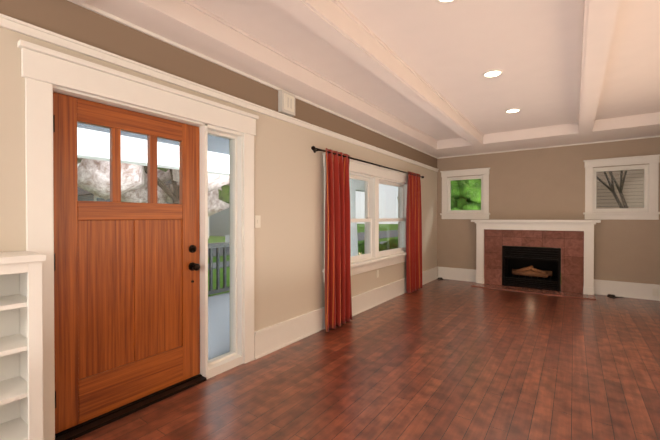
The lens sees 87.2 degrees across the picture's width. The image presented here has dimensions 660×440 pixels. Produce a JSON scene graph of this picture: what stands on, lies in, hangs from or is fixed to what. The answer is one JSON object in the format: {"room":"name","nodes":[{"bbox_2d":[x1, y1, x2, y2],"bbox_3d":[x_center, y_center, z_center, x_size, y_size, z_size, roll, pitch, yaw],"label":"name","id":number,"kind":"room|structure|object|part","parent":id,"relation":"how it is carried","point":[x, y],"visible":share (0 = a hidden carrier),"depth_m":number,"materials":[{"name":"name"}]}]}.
{"room":"living room","nodes":[
{"label":"living room","id":0,"kind":"room"},
{"bbox_2d":[0,0,436,331],"bbox_3d":[-0.863,-0.142,3.155,0.200,2.860,11.150,0,1,35],"label":"wall","id":1,"kind":"structure","parent":0,"point":[289,283],"depth_m":3.35,"materials":[{"name":"paint"}]},
{"bbox_2d":[53,92,199,433],"bbox_3d":[-1.364,0.254,2.435,0.045,2.012,0.984,0,1,35],"label":"door","id":2,"kind":"structure","parent":1,"relation":"in","point":[126,310],"depth_m":2.33,"materials":[{"name":"brown wood"}]},
{"bbox_2d":[53,115,199,407],"bbox_3d":[-1.335,0.244,2.390,0.110,1.724,0.953,0,1,35],"label":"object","id":3,"kind":"structure","parent":2,"relation":"attached to","point":[193,266],"depth_m":2.41,"materials":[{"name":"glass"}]},
{"bbox_3d":[-1.369,-0.366,2.426,0.008,0.490,0.697,0,1,35],"label":"glass","id":4,"kind":"part","parent":3,"relation":"part of","materials":[{"name":"clear glass"}]},
{"bbox_2d":[55,374,206,439],"bbox_3d":[-1.365,1.279,2.443,0.212,0.030,0.990,0,1,35],"label":"door threshold sill","id":5,"kind":"structure","parent":1,"relation":"attached to","point":[85,427],"depth_m":2.32,"materials":[{"name":"brown metal"}]},
{"bbox_2d":[17,39,258,439],"bbox_3d":[-1.223,0.170,2.568,0.210,2.245,1.680,0,1,35],"label":"door frame","id":6,"kind":"structure","parent":1,"relation":"attached to","point":[44,70],"depth_m":2.24,"materials":[{"name":"white wood"}]},
{"bbox_2d":[0,13,438,171],"bbox_3d":[-0.768,-1.034,3.082,0.032,0.055,10.750,0,1,35],"label":"rail","id":7,"kind":"object","parent":1,"relation":"attached to","point":[21,27],"visible":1,"depth_m":2.44,"materials":[{"name":"white wood"}]},
{"bbox_2d":[208,130,236,365],"bbox_3d":[-0.961,0.234,3.001,0.060,1.966,0.346,0,1,35],"label":"sidelight window","id":8,"kind":"structure","parent":1,"relation":"in","point":[233,257],"depth_m":3.11,"materials":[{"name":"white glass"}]},
{"bbox_2d":[255,215,260,227],"bbox_3d":[-0.674,0.015,3.238,0.012,0.115,0.070,0,1,35],"label":"switch plate","id":9,"kind":"object","parent":1,"relation":"attached to","point":[257,221],"visible":1,"depth_m":3.23,"materials":[{"name":"white plastic"}]},
{"bbox_2d":[278,90,294,116],"bbox_3d":[-0.434,-1.185,3.525,0.065,0.210,0.200,0,1,35],"label":"door chime","id":10,"kind":"object","parent":1,"relation":"attached to","point":[286,103],"visible":1,"depth_m":3.48,"materials":[{"name":"white plastic"}]},
{"bbox_2d":[254,267,437,359],"bbox_3d":[-0.769,1.164,3.100,0.028,0.250,10.750,0,1,35],"label":"baseboard","id":11,"kind":"structure","parent":1,"relation":"attached to","point":[272,338],"depth_m":3.87,"materials":[{"name":"white wood"}]},
{"bbox_2d":[322,252,406,282],"bbox_3d":[0.708,0.654,5.185,0.095,0.158,2.717,0,1,35],"label":"window sill","id":12,"kind":"structure","parent":1,"relation":"attached to","point":[367,265],"depth_m":5.11,"materials":[{"name":"white wood"}]},
{"bbox_2d":[322,152,407,268],"bbox_3d":[0.648,-0.108,5.222,0.208,1.382,2.717,0,1,35],"label":"window","id":13,"kind":"structure","parent":1,"relation":"in","point":[372,219],"depth_m":5.16,"materials":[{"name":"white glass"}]},
{"bbox_2d":[311,146,423,331],"bbox_3d":[0.766,0.216,5.160,0.152,2.091,3.388,0,1,35],"label":"curtains","id":14,"kind":"object","parent":1,"relation":"hanging from","point":[338,305],"visible":1,"depth_m":4.22,"materials":[{"name":"red fabric"}]},
{"bbox_3d":[0.098,0.223,4.181,0.112,2.091,0.564,0,1,35],"label":"panel","id":15,"kind":"part","parent":14,"relation":"part of","materials":[{"name":"fabric"}]},
{"bbox_3d":[0.752,-0.795,5.163,0.117,0.048,3.388,0,1,35],"label":"rod","id":16,"kind":"part","parent":14,"relation":"part of","materials":[{"name":"brown metal"}]},
{"bbox_3d":[1.494,0.208,6.160,0.113,2.091,0.585,0,1,35],"label":"panel","id":17,"kind":"part","parent":14,"relation":"part of","materials":[{"name":"fabric"}]},
{"bbox_2d":[74,278,659,439],"bbox_3d":[0.916,1.345,2.219,4.200,0.100,11.650,0,1,35],"label":"floor","id":18,"kind":"structure","parent":0,"point":[443,359],"depth_m":2.79,"materials":[{"name":"laminate"}]},
{"bbox_2d":[0,251,46,439],"bbox_3d":[-1.891,0.737,1.252,0.315,1.132,1.312,0,1,35],"label":"bookcase","id":19,"kind":"object","parent":18,"relation":"on","point":[21,362],"visible":1,"depth_m":1.69,"materials":[{"name":"white wood"}]},
{"bbox_2d":[471,220,600,299],"bbox_3d":[3.687,0.630,6.370,2.014,1.268,0.862,0,1,35],"label":"fireplace","id":20,"kind":"object","parent":18,"relation":"on","point":[562,265],"visible":1,"depth_m":6.30,"materials":[{"name":"stone"}]},
{"bbox_2d":[190,0,659,139],"bbox_3d":[0.772,-1.513,1.993,3.800,0.100,10.750,0,1,35],"label":"ceiling","id":21,"kind":"structure","parent":0,"point":[451,53],"depth_m":3.08,"materials":[{"name":"paint"}]},
{"bbox_2d":[69,0,85,4],"bbox_3d":[-0.019,-1.361,0.900,3.730,0.188,0.360,0,1,35],"label":"cross beam","id":22,"kind":"structure","parent":21,"relation":"attached to","point":[79,2],"depth_m":2.02,"materials":[{"name":"paint"}]},
{"bbox_2d":[67,0,659,158],"bbox_3d":[0.772,-1.372,1.994,3.800,0.182,10.750,0,1,35],"label":"beam","id":23,"kind":"structure","parent":21,"relation":"attached to","point":[189,26],"depth_m":3.38,"materials":[{"name":"paint"}]},
{"bbox_2d":[270,0,619,144],"bbox_3d":[0.501,-1.379,1.800,1.736,0.166,9.520,0,1,35],"label":"beam","id":24,"kind":"structure","parent":21,"relation":"attached to","point":[337,24],"depth_m":2.79,"materials":[{"name":"paint"}]},
{"bbox_2d":[436,0,456,2],"bbox_3d":[0.770,-1.461,2.233,0.188,0.021,0.188,0,1,35],"label":"recessed light","id":25,"kind":"object","parent":21,"relation":"in","point":[445,1],"visible":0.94,"depth_m":2.30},
{"bbox_2d":[483,69,502,77],"bbox_3d":[1.632,-1.470,3.473,0.188,0.021,0.188,0,1,35],"label":"recessed light","id":26,"kind":"object","parent":21,"relation":"in","point":[492,73],"visible":1,"depth_m":3.46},
{"bbox_2d":[505,108,520,112],"bbox_3d":[2.471,-1.479,4.680,0.188,0.021,0.188,0,1,35],"label":"recessed light","id":27,"kind":"object","parent":21,"relation":"in","point":[513,110],"visible":0.92,"depth_m":4.66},
{"bbox_2d":[438,112,659,141],"bbox_3d":[3.328,-1.479,5.619,3.200,0.022,0.018,0,1,35],"label":"bead","id":28,"kind":"object","parent":21,"relation":"attached to","point":[559,125],"visible":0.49,"depth_m":5.44,"materials":[{"name":"paint"}]},
{"bbox_2d":[437,137,659,284],"bbox_3d":[3.927,-0.167,6.478,3.800,2.860,0.200,0,1,35],"label":"wall","id":29,"kind":"structure","parent":0,"point":[542,184],"depth_m":6.24,"materials":[{"name":"beige paint"}]},
{"bbox_2d":[440,167,489,212],"bbox_3d":[2.815,-0.589,7.206,0.980,0.903,0.206,0,1,35],"label":"window","id":30,"kind":"structure","parent":29,"relation":"in","point":[449,180],"depth_m":7.16,"materials":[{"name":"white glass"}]},
{"bbox_3d":[2.822,-0.522,7.217,0.616,0.636,0.006,0,1,35],"label":"glass","id":31,"kind":"part","parent":30,"relation":"part of","materials":[{"name":"clear glass"}]},
{"bbox_2d":[440,213,489,218],"bbox_3d":[2.773,-0.078,7.151,0.980,0.122,0.090,0,1,35],"label":"window sill","id":32,"kind":"structure","parent":29,"relation":"attached to","point":[465,215],"depth_m":7.12,"materials":[{"name":"white wood"}]},
{"bbox_2d":[438,267,659,300],"bbox_3d":[3.873,1.139,6.386,3.770,0.250,0.028,0,1,35],"label":"baseboard","id":33,"kind":"structure","parent":29,"relation":"attached to","point":[627,289],"depth_m":5.79,"materials":[{"name":"white wood"}]},
{"bbox_2d":[583,154,659,211],"bbox_3d":[4.834,-0.578,5.783,0.980,0.903,0.206,0,1,35],"label":"window","id":34,"kind":"structure","parent":29,"relation":"in","point":[646,185],"depth_m":5.69,"materials":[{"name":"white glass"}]},
{"bbox_3d":[4.841,-0.511,5.794,0.616,0.636,0.006,0,1,35],"label":"glass","id":35,"kind":"part","parent":34,"relation":"part of","materials":[{"name":"clear glass"}]},
{"bbox_2d":[583,212,659,219],"bbox_3d":[4.792,-0.067,5.728,0.980,0.122,0.090,0,1,35],"label":"window sill","id":36,"kind":"structure","parent":29,"relation":"attached to","point":[621,215],"depth_m":5.70,"materials":[{"name":"white wood"}]},
{"label":"outside","id":37,"kind":"structure","parent":0,"visible":0},
{"bbox_2d":[208,292,229,359],"bbox_3d":[-1.183,1.567,5.015,2.448,0.515,11.000,0,1,35],"label":"floor","id":38,"kind":"structure","parent":37,"point":[215,339],"depth_m":4.32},
{"bbox_2d":[208,242,229,294],"bbox_3d":[-2.258,0.811,5.401,0.140,0.980,9.200,0,1,35],"label":"porch railing","id":39,"kind":"object","parent":38,"relation":"on","point":[211,291],"depth_m":5.88,"materials":[{"name":"grey wood"}]},
{"bbox_2d":[350,189,357,255],"bbox_3d":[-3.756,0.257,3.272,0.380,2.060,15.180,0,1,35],"label":"porch column","id":40,"kind":"structure","parent":38,"relation":"on","point":[354,252],"depth_m":9.24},
{"bbox_2d":[77,122,364,191],"bbox_3d":[-1.183,-1.065,4.996,2.448,0.560,11.000,0,1,35],"label":"porch ceiling","id":41,"kind":"structure","parent":40,"relation":"on","point":[95,133],"depth_m":4.70,"materials":[{"name":"white paint"}]},
{"bbox_2d":[208,224,397,296],"bbox_3d":[-1.564,1.802,19.357,140.000,0.230,150.000,0,1,35],"label":"ground","id":42,"kind":"structure","parent":37,"point":[393,227],"depth_m":25.72,"materials":[{"name":"green plant"}]},
{"bbox_2d":[78,179,208,237],"bbox_3d":[-17.381,-1.261,29.874,10.800,5.800,9.800,0,1,35],"label":"house","id":43,"kind":"structure","parent":42,"relation":"on","point":[88,195],"depth_m":24.10,"materials":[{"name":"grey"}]},
{"bbox_2d":[209,208,229,235],"bbox_3d":[-10.178,-1.337,40.090,10.800,5.800,10.800,0,1,35],"label":"house","id":44,"kind":"structure","parent":42,"relation":"on","point":[216,230],"depth_m":34.51,"materials":[{"name":"grey"}]},
{"bbox_2d":[225,235,229,242],"bbox_3d":[-4.064,0.993,21.358,1.840,1.420,4.400,0,1,35],"label":"car","id":45,"kind":"object","parent":42,"relation":"on","point":[227,238],"depth_m":19.97,"materials":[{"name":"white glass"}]},
{"bbox_2d":[77,158,627,247],"bbox_3d":[-5.432,-1.586,12.165,27.642,6.733,17.404,0,1,35],"label":"trees","id":46,"kind":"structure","parent":42,"relation":"on","point":[92,179],"depth_m":7.91,"materials":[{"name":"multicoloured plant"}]},
{"bbox_2d":[358,238,397,254],"bbox_3d":[2.495,1.261,13.507,1.558,1.190,11.133,0,1,35],"label":"hedge","id":47,"kind":"object","parent":42,"relation":"on","point":[381,247],"depth_m":12.15,"materials":[{"name":"green plant"}]},
{"bbox_2d":[596,169,643,208],"bbox_3d":[11.376,-1.488,13.390,10.000,6.500,6.800,0,1,35],"label":"neighbouring house","id":48,"kind":"structure","parent":42,"relation":"on","point":[631,198],"depth_m":10.79,"materials":[{"name":"grey"}]}
]}

